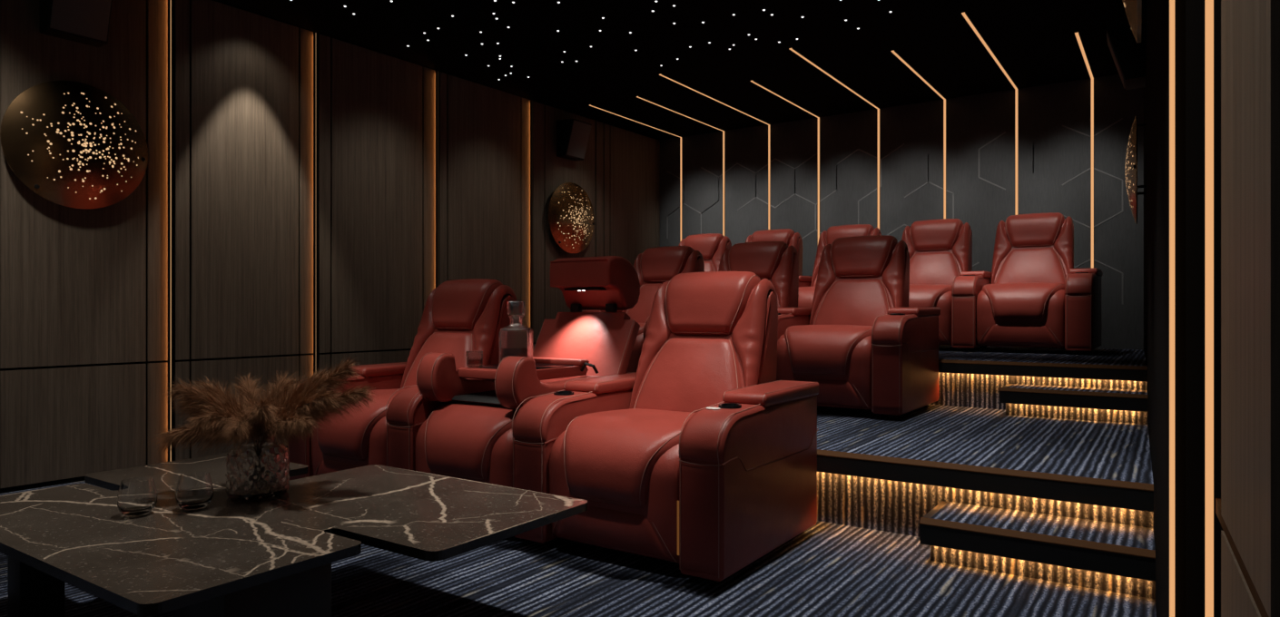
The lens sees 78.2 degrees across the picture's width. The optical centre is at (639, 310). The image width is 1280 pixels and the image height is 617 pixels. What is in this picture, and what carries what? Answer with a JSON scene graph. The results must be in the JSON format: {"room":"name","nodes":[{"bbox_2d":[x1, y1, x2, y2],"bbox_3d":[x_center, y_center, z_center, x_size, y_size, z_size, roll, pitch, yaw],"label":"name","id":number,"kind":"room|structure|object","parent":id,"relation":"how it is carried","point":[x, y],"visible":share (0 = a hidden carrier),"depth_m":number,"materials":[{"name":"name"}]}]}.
{"room":"home theater","nodes":[
{"label":"home theater","id":0,"kind":"room"},
{"bbox_2d":[0,0,659,488],"bbox_3d":[-2.758,-0.530,5.484,0.200,3.060,10.407,0,0,35],"label":"wall","id":1,"kind":"structure","parent":0,"point":[83,293],"depth_m":5.36,"materials":[{"name":"black wood"}]},
{"bbox_2d":[0,80,147,209],"bbox_3d":[-3.239,-0.950,4.547,0.134,0.730,0.730,0,0,35],"label":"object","id":2,"kind":"object","parent":1,"relation":"attached to","point":[73,144],"visible":1,"depth_m":4.49,"materials":[{"name":"brown metal"}]},
{"bbox_2d":[39,0,112,47],"bbox_3d":[-3.203,-1.742,4.491,0.227,0.375,0.300,0,0,35],"label":"wall speaker","id":3,"kind":"object","parent":1,"relation":"attached to","point":[86,22],"visible":1,"depth_m":4.47,"materials":[{"name":"black plastic"}]},
{"bbox_2d":[0,445,287,493],"bbox_3d":[-2.732,0.987,5.364,0.010,0.026,10.233,0,0,35],"label":"baseboard","id":4,"kind":"structure","parent":1,"relation":"attached to","point":[80,478],"depth_m":4.45,"materials":[{"name":"black"}]},
{"bbox_2d":[167,0,172,462],"bbox_3d":[-2.983,-0.539,4.992,0.034,3.022,0.024,0,0,35],"label":"wall light line","id":5,"kind":"object","parent":1,"relation":"attached to","point":[170,2],"visible":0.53,"depth_m":4.98,"materials":[{"name":"orange"}]},
{"bbox_2d":[313,31,316,374],"bbox_3d":[-2.402,-0.539,5.809,0.034,3.022,0.027,0,0,35],"label":"wall light line","id":6,"kind":"object","parent":1,"relation":"attached to","point":[314,33],"visible":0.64,"depth_m":5.81,"materials":[{"name":"orange"}]},
{"bbox_2d":[435,69,438,287],"bbox_3d":[-1.743,-0.539,6.736,0.034,3.022,0.031,0,0,35],"label":"wall light line","id":7,"kind":"object","parent":1,"relation":"attached to","point":[437,71],"visible":0.64,"depth_m":6.72,"materials":[{"name":"orange"}]},
{"bbox_2d":[530,99,532,329],"bbox_3d":[-1.068,-0.539,7.684,0.034,3.022,0.034,0,0,35],"label":"wall light line","id":8,"kind":"object","parent":1,"relation":"attached to","point":[531,101],"visible":0.64,"depth_m":7.67,"materials":[{"name":"orange"}]},
{"bbox_2d":[548,182,594,253],"bbox_3d":[-0.700,-0.950,8.117,0.134,0.730,0.730,0,0,35],"label":"dish","id":9,"kind":"object","parent":1,"relation":"attached to","point":[571,216],"visible":1,"depth_m":8.04,"materials":[{"name":"brown metal"}]},
{"bbox_2d":[556,118,591,160],"bbox_3d":[-0.669,-1.742,8.053,0.227,0.375,0.300,0,0,35],"label":"wall speaker","id":10,"kind":"object","parent":1,"relation":"attached to","point":[572,134],"visible":1,"depth_m":7.97,"materials":[{"name":"black"}]},
{"bbox_2d":[566,120,591,158],"bbox_3d":[-0.620,-1.734,8.018,0.108,0.333,0.276,0,0,35],"label":"grille","id":11,"kind":"object","parent":10,"relation":"attached to","point":[577,132],"depth_m":7.99,"materials":[{"name":"grey fabric"}]},
{"bbox_2d":[0,481,1156,616],"bbox_3d":[-0.094,1.060,3.745,7.150,0.120,10.500,0,0,34],"label":"floor","id":12,"kind":"structure","parent":0,"point":[827,569],"depth_m":2.85,"materials":[{"name":"carpet"}]},
{"bbox_2d":[0,452,587,616],"bbox_3d":[-1.267,0.810,2.555,1.840,0.380,1.245,0,0,34],"label":"coffee table","id":13,"kind":"object","parent":12,"relation":"on","point":[274,556],"visible":0.91,"depth_m":2.23,"materials":[{"name":"stone"}]},
{"bbox_2d":[116,476,157,517],"bbox_3d":[-1.524,0.567,2.388,0.104,0.106,0.104,0,0,34],"label":"glass","id":14,"kind":"object","parent":13,"relation":"on","point":[137,497],"visible":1,"depth_m":2.35,"materials":[{"name":"clear glass"}]},
{"bbox_2d":[175,472,213,510],"bbox_3d":[-1.394,0.567,2.465,0.104,0.106,0.104,0,0,34],"label":"glass","id":15,"kind":"object","parent":13,"relation":"on","point":[194,490],"visible":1,"depth_m":2.43,"materials":[{"name":"clear glass"}]},
{"bbox_2d":[225,431,290,500],"bbox_3d":[-1.283,0.515,2.647,0.196,0.209,0.198,0,0,-13],"label":"vase","id":16,"kind":"object","parent":13,"relation":"on","point":[258,475],"visible":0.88,"depth_m":2.57,"materials":[{"name":"clear glass"}]},
{"bbox_2d":[149,410,235,461],"bbox_3d":[-1.406,0.461,2.557,0.321,0.282,0.170,0,0,-8],"label":"pampas plume","id":17,"kind":"object","parent":16,"relation":"in","point":[180,435],"visible":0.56,"depth_m":2.53,"materials":[{"name":"brown plant"}]},
{"bbox_2d":[168,396,229,440],"bbox_3d":[-1.430,0.437,2.674,0.340,0.331,0.177,0,0,-7],"label":"pampas plume","id":18,"kind":"object","parent":16,"relation":"in","point":[185,410],"visible":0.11,"depth_m":2.67,"materials":[{"name":"brown plant"}]},
{"bbox_2d":[160,375,239,430],"bbox_3d":[-1.424,0.404,2.608,0.227,0.397,0.268,0,0,34],"label":"pampas plume","id":19,"kind":"object","parent":16,"relation":"in","point":[194,396],"visible":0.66,"depth_m":2.58,"materials":[{"name":"brown plant"}]},
{"bbox_2d":[183,400,241,450],"bbox_3d":[-1.327,0.442,2.522,0.248,0.322,0.210,0,0,-30],"label":"pampas plume","id":20,"kind":"object","parent":16,"relation":"in","point":[211,420],"visible":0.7,"depth_m":2.48,"materials":[{"name":"brown plant"}]},
{"bbox_2d":[189,376,251,416],"bbox_3d":[-1.401,0.406,2.659,0.231,0.392,0.224,0,0,-33],"label":"pampas plume","id":21,"kind":"object","parent":16,"relation":"in","point":[216,389],"visible":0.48,"depth_m":2.65,"materials":[{"name":"brown plant"}]},
{"bbox_2d":[216,403,271,454],"bbox_3d":[-1.260,0.445,2.522,0.186,0.316,0.294,0,0,9],"label":"pampas plume","id":22,"kind":"object","parent":16,"relation":"in","point":[240,430],"visible":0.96,"depth_m":2.45,"materials":[{"name":"brown plant"}]},
{"bbox_2d":[228,373,269,416],"bbox_3d":[-1.354,0.405,2.744,0.234,0.395,0.209,0,0,15],"label":"pampas plume","id":23,"kind":"object","parent":16,"relation":"in","point":[247,387],"visible":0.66,"depth_m":2.75,"materials":[{"name":"brown plant"}]},
{"bbox_2d":[231,391,287,452],"bbox_3d":[-1.223,0.420,2.525,0.253,0.366,0.212,0,0,23],"label":"pampas plume","id":24,"kind":"object","parent":16,"relation":"in","point":[261,414],"visible":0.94,"depth_m":2.48,"materials":[{"name":"brown plant"}]},
{"bbox_2d":[248,370,302,417],"bbox_3d":[-1.279,0.402,2.746,0.207,0.401,0.215,0,0,-30],"label":"pampas plume","id":25,"kind":"object","parent":16,"relation":"in","point":[281,383],"visible":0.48,"depth_m":2.75,"materials":[{"name":"brown plant"}]},
{"bbox_2d":[253,406,320,454],"bbox_3d":[-1.167,0.450,2.556,0.196,0.304,0.342,0,0,-39],"label":"pampas plume","id":26,"kind":"object","parent":16,"relation":"in","point":[296,425],"visible":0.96,"depth_m":2.52,"materials":[{"name":"brown plant"}]},
{"bbox_2d":[265,363,334,421],"bbox_3d":[-1.190,0.392,2.711,0.205,0.421,0.266,0,0,34],"label":"pampas plume","id":27,"kind":"object","parent":16,"relation":"in","point":[306,382],"visible":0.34,"depth_m":2.70,"materials":[{"name":"brown plant"}]},
{"bbox_2d":[274,384,347,443],"bbox_3d":[-1.132,0.420,2.601,0.348,0.364,0.187,0,0,-4],"label":"pampas plume","id":28,"kind":"object","parent":16,"relation":"in","point":[313,403],"visible":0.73,"depth_m":2.58,"materials":[{"name":"brown plant"}]},
{"bbox_2d":[275,374,347,415],"bbox_3d":[-1.190,0.402,2.755,0.187,0.402,0.325,0,0,23],"label":"pampas plume","id":29,"kind":"object","parent":16,"relation":"in","point":[306,374],"visible":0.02,"depth_m":2.77,"materials":[{"name":"brown plant"}]},
{"bbox_2d":[283,354,365,417],"bbox_3d":[-1.121,0.377,2.669,0.360,0.452,0.187,0,0,-29],"label":"pampas plume","id":30,"kind":"object","parent":16,"relation":"in","point":[346,369],"visible":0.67,"depth_m":2.68,"materials":[{"name":"brown plant"}]},
{"bbox_2d":[303,380,376,440],"bbox_3d":[-1.092,0.414,2.660,0.417,0.376,0.205,0,0,15],"label":"pampas plume","id":31,"kind":"object","parent":16,"relation":"in","point":[352,397],"visible":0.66,"depth_m":2.65,"materials":[{"name":"brown plant"}]},
{"bbox_2d":[287,278,517,480],"bbox_3d":[-1.233,0.407,4.377,1.022,1.186,1.039,0,0,34],"label":"recliner","id":32,"kind":"object","parent":12,"relation":"on","point":[459,317],"visible":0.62,"depth_m":4.38,"materials":[{"name":"red leather"}]},
{"bbox_2d":[316,388,405,461],"bbox_3d":[-1.318,0.598,4.252,0.635,0.321,0.737,0,0,34],"label":"seat cushion","id":33,"kind":"object","parent":32,"relation":"on","point":[365,438],"depth_m":3.91,"materials":[{"name":"red leather"}]},
{"bbox_2d":[403,331,474,388],"bbox_3d":[-1.126,0.329,4.536,0.604,0.405,0.189,0,0,34],"label":"lumbar cushion","id":34,"kind":"object","parent":32,"relation":"on","point":[456,343],"depth_m":4.57,"materials":[{"name":"red leather"}]},
{"bbox_2d":[415,256,639,545],"bbox_3d":[-0.438,0.358,3.908,0.829,1.284,1.154,0,0,34],"label":"recliner","id":35,"kind":"object","parent":12,"relation":"on","point":[500,424],"visible":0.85,"depth_m":3.66,"materials":[{"name":"red leather"}]},
{"bbox_2d":[424,402,519,482],"bbox_3d":[-0.634,0.598,3.790,0.635,0.321,0.737,0,0,34],"label":"seat cushion","id":36,"kind":"object","parent":35,"relation":"on","point":[473,441],"depth_m":3.47,"materials":[{"name":"red leather"}]},
{"bbox_2d":[465,350,482,367],"bbox_3d":[-0.799,0.235,3.805,0.082,0.076,0.082,0,0,34],"label":"tumbler","id":37,"kind":"object","parent":35,"relation":"on","point":[474,359],"visible":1,"depth_m":3.77,"materials":[{"name":"clear glass"}]},
{"bbox_2d":[498,301,533,363],"bbox_3d":[-0.613,0.115,3.902,0.158,0.317,0.158,0,0,0],"label":"decanter","id":38,"kind":"object","parent":35,"relation":"on","point":[516,339],"visible":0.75,"depth_m":3.83,"materials":[{"name":"clear glass"}]},
{"bbox_2d":[476,363,572,369],"bbox_3d":[-0.584,0.276,3.865,0.370,0.004,0.360,0,0,34],"label":"tray","id":39,"kind":"object","parent":35,"relation":"on","point":[538,366],"depth_m":3.84,"materials":[{"name":"black"}]},
{"bbox_2d":[564,287,606,291],"bbox_3d":[-0.293,-0.111,4.224,0.240,0.015,0.065,0,0,34],"label":"light","id":40,"kind":"object","parent":35,"relation":"attached to","point":[566,289],"depth_m":4.20,"materials":[{"name":"white"}]},
{"bbox_2d":[549,271,819,583],"bbox_3d":[0.214,0.407,3.399,0.829,1.186,1.039,0,0,34],"label":"recliner","id":41,"kind":"object","parent":12,"relation":"on","point":[710,467],"visible":0.98,"depth_m":3.13,"materials":[{"name":"red leather"}]},
{"bbox_2d":[563,408,695,508],"bbox_3d":[0.049,0.598,3.328,0.635,0.321,0.737,0,0,34],"label":"seat cushion","id":42,"kind":"object","parent":41,"relation":"on","point":[631,457],"depth_m":3.03,"materials":[{"name":"red leather"}]},
{"bbox_2d":[677,501,679,555],"bbox_3d":[0.140,0.800,2.892,0.008,0.200,0.004,0,0,34],"label":"light","id":43,"kind":"object","parent":41,"relation":"attached to","point":[677,501],"depth_m":2.89,"materials":[{"name":"gold"}]},
{"bbox_2d":[634,336,741,413],"bbox_3d":[0.241,0.329,3.612,0.604,0.405,0.189,0,0,34],"label":"lumbar cushion","id":44,"kind":"object","parent":41,"relation":"on","point":[678,374],"depth_m":3.58,"materials":[{"name":"red leather"}]},
{"bbox_2d":[817,404,1153,537],"bbox_3d":[1.028,0.828,6.273,5.361,0.345,4.528,0,0,34],"label":"platform","id":45,"kind":"object","parent":12,"relation":"on","point":[874,472],"depth_m":3.57,"materials":[{"name":"carpet"}]},
{"bbox_2d":[582,246,704,374],"bbox_3d":[0.015,0.064,6.224,1.022,1.186,1.039,0,0,34],"label":"recliner","id":46,"kind":"object","parent":45,"relation":"on","point":[654,267],"visible":0.26,"depth_m":6.39,"materials":[{"name":"red leather"}]},
{"bbox_2d":[637,323,645,335],"bbox_3d":[-0.069,0.255,6.099,0.635,0.321,0.737,0,0,34],"label":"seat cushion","id":47,"kind":"object","parent":46,"relation":"on","point":[642,329],"depth_m":5.75,"materials":[{"name":"red leather"}]},
{"bbox_2d":[626,284,661,323],"bbox_3d":[0.123,-0.014,6.383,0.604,0.405,0.189,0,0,34],"label":"lumbar cushion","id":48,"kind":"object","parent":46,"relation":"on","point":[641,311],"depth_m":6.40,"materials":[{"name":"red leather"}]},
{"bbox_2d":[718,241,811,341],"bbox_3d":[0.779,0.064,5.708,0.829,1.186,1.039,0,0,34],"label":"recliner","id":49,"kind":"object","parent":45,"relation":"on","point":[777,262],"visible":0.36,"depth_m":5.89,"materials":[{"name":"red leather"}]},
{"bbox_2d":[533,344,1147,409],"bbox_3d":[1.586,0.497,7.161,5.291,0.319,2.432,0,0,34],"label":"platform","id":50,"kind":"object","parent":45,"relation":"on","point":[974,378],"depth_m":5.26,"materials":[{"name":"carpet"}]},
{"bbox_2d":[679,233,731,271],"bbox_3d":[0.496,-0.253,8.409,1.022,1.186,1.039,0,0,34],"label":"recliner","id":51,"kind":"object","parent":50,"relation":"on","point":[712,246],"visible":0.18,"depth_m":8.55,"materials":[{"name":"red leather"}]},
{"bbox_2d":[704,261,714,271],"bbox_3d":[0.604,-0.331,8.569,0.604,0.405,0.189,0,0,34],"label":"lumbar cushion","id":52,"kind":"object","parent":51,"relation":"on","point":[709,266],"depth_m":8.49,"materials":[{"name":"red leather"}]},
{"bbox_2d":[745,228,812,287],"bbox_3d":[1.260,-0.253,7.894,0.829,1.186,1.039,0,0,34],"label":"recliner","id":53,"kind":"object","parent":50,"relation":"on","point":[788,236],"visible":0.12,"depth_m":8.11,"materials":[{"name":"red leather"}]},
{"bbox_2d":[797,224,881,307],"bbox_3d":[1.943,-0.253,7.432,0.829,1.186,1.039,0,0,34],"label":"recliner","id":54,"kind":"object","parent":50,"relation":"on","point":[805,298],"visible":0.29,"depth_m":7.71,"materials":[{"name":"red leather"}]},
{"bbox_2d":[797,286,815,307],"bbox_3d":[1.779,-0.062,7.361,0.635,0.321,0.737,0,0,34],"label":"seat cushion","id":55,"kind":"object","parent":54,"relation":"on","point":[805,298],"depth_m":7.15,"materials":[{"name":"red leather"}]},
{"bbox_2d":[901,218,991,351],"bbox_3d":[2.627,-0.253,6.970,0.829,1.186,1.039,0,0,34],"label":"recliner","id":56,"kind":"object","parent":50,"relation":"on","point":[941,276],"visible":0.72,"depth_m":7.03,"materials":[{"name":"red leather"}]},
{"bbox_2d":[908,284,952,307],"bbox_3d":[2.462,-0.062,6.899,0.635,0.321,0.737,0,0,34],"label":"seat cushion","id":57,"kind":"object","parent":56,"relation":"on","point":[920,295],"depth_m":6.55,"materials":[{"name":"red leather"}]},
{"bbox_2d":[909,251,960,285],"bbox_3d":[2.654,-0.331,7.183,0.604,0.405,0.189,0,0,34],"label":"lumbar cushion","id":58,"kind":"object","parent":56,"relation":"on","point":[939,268],"depth_m":7.13,"materials":[{"name":"red leather"}]},
{"bbox_2d":[976,212,1102,354],"bbox_3d":[3.310,-0.253,6.508,0.829,1.186,1.039,0,0,34],"label":"recliner","id":59,"kind":"object","parent":50,"relation":"on","point":[1035,296],"visible":1,"depth_m":6.25,"materials":[{"name":"red leather"}]},
{"bbox_2d":[980,282,1064,322],"bbox_3d":[3.146,-0.062,6.437,0.635,0.321,0.737,0,0,34],"label":"seat cushion","id":60,"kind":"object","parent":59,"relation":"on","point":[999,301],"depth_m":6.15,"materials":[{"name":"red leather"}]},
{"bbox_2d":[994,247,1066,284],"bbox_3d":[3.338,-0.331,6.721,0.604,0.405,0.189,0,0,34],"label":"lumbar cushion","id":61,"kind":"object","parent":59,"relation":"on","point":[1012,265],"depth_m":6.69,"materials":[{"name":"red leather"}]},
{"bbox_2d":[776,235,940,419],"bbox_3d":[1.462,0.064,5.246,0.829,1.186,1.039,0,0,34],"label":"recliner","id":62,"kind":"object","parent":45,"relation":"on","point":[863,345],"visible":0.97,"depth_m":4.99,"materials":[{"name":"red leather"}]},
{"bbox_2d":[784,324,873,376],"bbox_3d":[1.298,0.255,5.175,0.635,0.321,0.737,0,0,34],"label":"seat cushion","id":63,"kind":"object","parent":62,"relation":"on","point":[810,350],"depth_m":4.87,"materials":[{"name":"red leather"}]},
{"bbox_2d":[813,278,891,325],"bbox_3d":[1.490,-0.014,5.459,0.604,0.405,0.189,0,0,34],"label":"lumbar cushion","id":64,"kind":"object","parent":62,"relation":"on","point":[836,301],"depth_m":5.44,"materials":[{"name":"red leather"}]},
{"bbox_2d":[999,384,1147,424],"bbox_3d":[2.674,0.570,4.826,0.814,0.174,0.336,0,0,34],"label":"step","id":65,"kind":"structure","parent":45,"relation":"on","point":[1091,404],"depth_m":4.71,"materials":[{"name":"carpet"}]},
{"bbox_2d":[919,501,1155,599],"bbox_3d":[1.553,0.913,3.039,0.830,0.174,0.362,0,0,34],"label":"step","id":66,"kind":"structure","parent":12,"relation":"on","point":[1119,558],"depth_m":2.94,"materials":[{"name":"carpet"}]},
{"bbox_2d":[214,0,1145,139],"bbox_3d":[-0.094,-2.120,3.745,7.150,0.120,10.500,0,0,34],"label":"ceiling","id":67,"kind":"structure","parent":0,"point":[1035,42],"depth_m":6.14,"materials":[{"name":"black paint"}]},
{"bbox_2d":[659,74,1143,349],"bbox_3d":[2.329,-0.530,8.214,5.431,3.060,0.154,0,0,34],"label":"wall","id":68,"kind":"structure","parent":0,"point":[1054,119],"depth_m":7.64,"materials":[{"name":"grey fabric"}]},
{"bbox_2d":[589,104,682,242],"bbox_3d":[-0.004,-0.860,8.630,0.030,2.400,1.778,0,0,34],"label":"light strip","id":69,"kind":"object","parent":68,"relation":"attached to","point":[596,107],"visible":0.82,"depth_m":9.35,"materials":[{"name":"orange"}]},
{"bbox_2d":[636,96,725,236],"bbox_3d":[0.469,-0.860,8.315,0.030,2.400,1.770,0,0,34],"label":"light strip","id":70,"kind":"object","parent":68,"relation":"attached to","point":[639,97],"visible":0.76,"depth_m":9.04,"materials":[{"name":"orange"}]},
{"bbox_2d":[659,73,770,229],"bbox_3d":[0.805,-0.860,7.798,0.030,2.400,2.250,0,0,34],"label":"light strip","id":71,"kind":"object","parent":68,"relation":"attached to","point":[660,74],"visible":0.68,"depth_m":8.72,"materials":[{"name":"orange"}]},
{"bbox_2d":[749,80,820,247],"bbox_3d":[1.456,-0.860,7.738,0.030,2.400,1.621,0,0,34],"label":"light strip","id":72,"kind":"object","parent":68,"relation":"attached to","point":[753,82],"visible":0.82,"depth_m":8.40,"materials":[{"name":"orange"}]},
{"bbox_2d":[788,48,880,230],"bbox_3d":[1.812,-0.860,7.120,0.030,2.400,2.246,0,0,34],"label":"light strip","id":73,"kind":"object","parent":68,"relation":"attached to","point":[794,51],"visible":0.82,"depth_m":8.04,"materials":[{"name":"orange"}]},
{"bbox_2d":[890,50,946,218],"bbox_3d":[2.490,-0.860,6.969,0.030,2.400,1.738,0,0,34],"label":"light strip","id":74,"kind":"object","parent":68,"relation":"attached to","point":[894,53],"visible":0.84,"depth_m":7.68,"materials":[{"name":"orange"}]},
{"bbox_2d":[960,11,1018,215],"bbox_3d":[2.872,-0.860,6.390,0.030,2.400,2.269,0,0,34],"label":"light strip","id":75,"kind":"object","parent":68,"relation":"attached to","point":[966,17],"visible":0.69,"depth_m":7.32,"materials":[{"name":"orange"}]},
{"bbox_2d":[1073,31,1093,268],"bbox_3d":[3.626,-0.860,6.416,0.030,2.400,1.382,0,0,34],"label":"light strip","id":76,"kind":"object","parent":68,"relation":"attached to","point":[1077,34],"visible":0.82,"depth_m":6.98,"materials":[{"name":"orange"}]},
{"bbox_2d":[1143,0,1220,616],"bbox_3d":[2.745,-0.530,4.131,0.130,3.060,6.488,0,0,32],"label":"wall","id":77,"kind":"structure","parent":0,"point":[1189,14],"depth_m":1.42,"materials":[{"name":"black"}]},
{"bbox_2d":[1106,21,1145,89],"bbox_3d":[3.362,-1.742,5.448,0.227,0.375,0.300,0,0,32],"label":"wall speaker","id":78,"kind":"object","parent":77,"relation":"attached to","point":[1128,56],"visible":0.97,"depth_m":5.32,"materials":[{"name":"black plastic"}]},
{"bbox_2d":[1106,32,1125,88],"bbox_3d":[3.312,-1.734,5.479,0.108,0.333,0.276,0,0,32],"label":"grille","id":79,"kind":"object","parent":78,"relation":"attached to","point":[1116,41],"depth_m":5.35,"materials":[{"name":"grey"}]},
{"bbox_2d":[1122,0,1142,43],"bbox_3d":[1.065,-0.950,1.680,0.134,0.730,0.730,0,0,32],"label":"dish","id":80,"kind":"object","parent":77,"relation":"attached to","point":[1133,8],"visible":1,"depth_m":1.64,"materials":[{"name":"brown metal"}]},
{"bbox_2d":[1125,114,1146,224],"bbox_3d":[3.362,-0.950,5.330,0.134,0.730,0.730,0,0,32],"label":"dish","id":81,"kind":"object","parent":77,"relation":"attached to","point":[1131,158],"visible":1,"depth_m":5.14,"materials":[{"name":"brown metal"}]},
{"bbox_2d":[1169,0,1174,616],"bbox_3d":[0.959,-0.525,1.419,0.008,3.050,0.012,0,0,34],"label":"wall light line","id":82,"kind":"object","parent":77,"relation":"attached to","point":[1171,2],"visible":1,"depth_m":1.42,"materials":[{"name":"orange"}]},
{"bbox_2d":[1204,0,1213,616],"bbox_3d":[0.969,-0.525,1.340,0.012,3.050,0.012,0,0,34],"label":"wall light line","id":83,"kind":"object","parent":77,"relation":"attached to","point":[1208,4],"visible":1,"depth_m":1.34,"materials":[{"name":"orange"}]},
{"bbox_2d":[1215,0,1279,616],"bbox_3d":[0.872,-0.530,1.049,0.130,3.060,0.720,0,0,32],"label":"wall","id":84,"kind":"structure","parent":0,"point":[1247,508],"depth_m":0.96,"materials":[{"name":"black wood"}]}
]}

